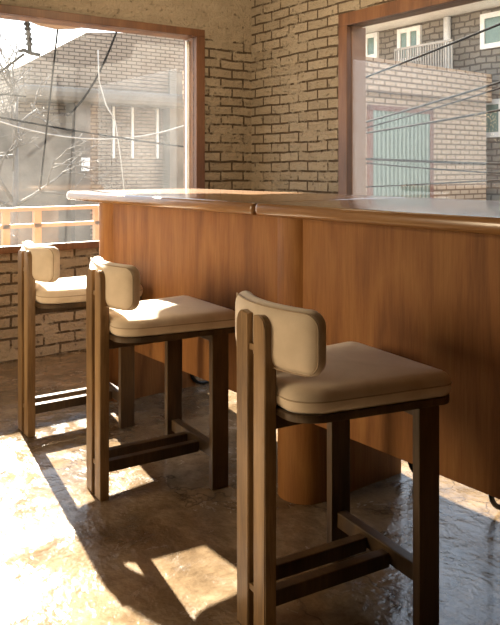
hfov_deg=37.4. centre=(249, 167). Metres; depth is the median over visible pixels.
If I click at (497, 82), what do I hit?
overhead cable
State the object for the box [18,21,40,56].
clamp
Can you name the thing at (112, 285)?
backrest cushion
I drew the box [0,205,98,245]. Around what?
terrace railing
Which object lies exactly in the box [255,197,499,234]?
countertop
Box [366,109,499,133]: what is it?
overhead cable
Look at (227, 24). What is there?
wall
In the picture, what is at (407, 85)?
brick house
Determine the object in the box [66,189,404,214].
countertop
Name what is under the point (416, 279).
bar counter
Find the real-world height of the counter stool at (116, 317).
0.891 m
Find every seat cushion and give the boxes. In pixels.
[35,275,142,303]
[109,296,234,336]
[276,342,450,414]
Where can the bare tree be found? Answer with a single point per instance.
(14, 198)
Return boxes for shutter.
[373,110,429,197]
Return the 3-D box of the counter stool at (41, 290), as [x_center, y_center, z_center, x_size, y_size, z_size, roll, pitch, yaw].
[-0.853,0.804,3.631,0.530,0.891,0.467,0,0,-35]
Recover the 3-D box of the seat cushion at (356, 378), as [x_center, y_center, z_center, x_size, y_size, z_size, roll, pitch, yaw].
[0.247,0.590,2.114,0.491,0.070,0.463,0,0,-30]
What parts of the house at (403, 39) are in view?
balcony railing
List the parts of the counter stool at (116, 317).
post, post, seat frame, leg, rail, leg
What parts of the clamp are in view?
rod, clamp arm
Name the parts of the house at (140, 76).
notice plate, panel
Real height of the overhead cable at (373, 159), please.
0.162 m
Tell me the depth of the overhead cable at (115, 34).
15.05 m
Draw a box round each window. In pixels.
[0,4,204,253]
[338,0,483,194]
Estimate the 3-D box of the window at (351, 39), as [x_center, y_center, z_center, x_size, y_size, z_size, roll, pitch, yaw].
[1.316,-0.145,4.148,0.170,1.790,2.240,0,0,-35]
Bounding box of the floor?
[0,350,499,624]
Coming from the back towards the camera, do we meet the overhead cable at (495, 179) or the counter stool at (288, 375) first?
the overhead cable at (495, 179)
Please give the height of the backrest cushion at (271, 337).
0.168 m
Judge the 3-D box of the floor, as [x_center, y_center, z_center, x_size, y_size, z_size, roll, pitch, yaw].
[-0.098,1.310,1.053,6.260,0.120,8.230,0,0,-35]
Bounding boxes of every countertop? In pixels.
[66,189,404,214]
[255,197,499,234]
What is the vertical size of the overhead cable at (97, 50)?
1.956 m
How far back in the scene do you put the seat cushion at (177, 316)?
2.83 m
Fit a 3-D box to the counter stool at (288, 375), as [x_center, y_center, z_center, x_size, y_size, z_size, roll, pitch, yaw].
[0.231,0.804,2.106,0.530,0.891,0.467,0,0,-30]
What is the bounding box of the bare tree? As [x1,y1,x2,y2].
[0,27,108,245]
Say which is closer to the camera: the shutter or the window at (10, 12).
the window at (10, 12)
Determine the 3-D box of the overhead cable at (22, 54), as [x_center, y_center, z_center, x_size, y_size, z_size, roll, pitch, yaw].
[-1.930,-0.852,5.989,0.208,0.178,0.024,0,0,-35]
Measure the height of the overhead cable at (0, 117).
0.516 m
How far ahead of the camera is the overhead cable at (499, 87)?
7.94 m
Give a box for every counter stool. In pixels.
[18,240,142,437]
[86,256,234,501]
[235,291,451,624]
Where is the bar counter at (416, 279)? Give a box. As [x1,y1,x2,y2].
[66,189,499,509]
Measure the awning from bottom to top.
0.215 m
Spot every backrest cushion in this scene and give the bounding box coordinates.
[21,240,59,282]
[90,256,139,310]
[235,291,325,376]
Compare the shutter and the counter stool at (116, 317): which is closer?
the counter stool at (116, 317)
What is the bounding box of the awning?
[31,22,77,29]
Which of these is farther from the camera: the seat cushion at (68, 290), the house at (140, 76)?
the house at (140, 76)
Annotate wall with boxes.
[0,0,251,362]
[252,0,395,193]
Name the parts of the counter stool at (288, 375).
post, post, leg, seat frame, rail, leg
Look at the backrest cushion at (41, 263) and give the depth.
3.40 m
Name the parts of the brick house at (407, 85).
shutter frame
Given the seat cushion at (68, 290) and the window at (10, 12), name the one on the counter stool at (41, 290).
the seat cushion at (68, 290)
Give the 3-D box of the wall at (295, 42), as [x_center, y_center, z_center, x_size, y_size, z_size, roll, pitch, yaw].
[2.372,-0.250,2.654,0.120,3.000,7.980,0,0,-35]
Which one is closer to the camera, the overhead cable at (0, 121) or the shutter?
the overhead cable at (0, 121)
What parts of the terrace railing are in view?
rail, rail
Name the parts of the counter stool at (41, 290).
post, post, seat frame, rail, leg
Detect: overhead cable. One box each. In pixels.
[0,53,24,72]
[0,93,25,96]
[0,117,183,146]
[0,121,183,139]
[39,30,57,189]
[66,32,116,116]
[97,50,124,189]
[366,23,499,77]
[366,81,499,122]
[366,87,499,128]
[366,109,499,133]
[366,158,499,164]
[366,162,499,173]
[366,179,499,187]
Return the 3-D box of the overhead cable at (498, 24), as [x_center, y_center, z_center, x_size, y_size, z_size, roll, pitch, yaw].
[1.837,-1.216,7.774,0.024,0.506,4.377,0,0,-25]
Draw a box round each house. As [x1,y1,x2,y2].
[0,32,183,245]
[182,57,491,199]
[363,0,499,200]
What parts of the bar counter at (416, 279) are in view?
panel, rod leg, panel, rod leg, rod leg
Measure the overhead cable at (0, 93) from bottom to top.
0.036 m
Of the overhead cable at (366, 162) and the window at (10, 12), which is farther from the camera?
the overhead cable at (366, 162)
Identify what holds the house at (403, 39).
on the ground
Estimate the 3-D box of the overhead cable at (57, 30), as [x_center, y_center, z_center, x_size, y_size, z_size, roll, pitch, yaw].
[-1.544,-0.455,5.669,0.200,1.254,0.013,0,0,29]

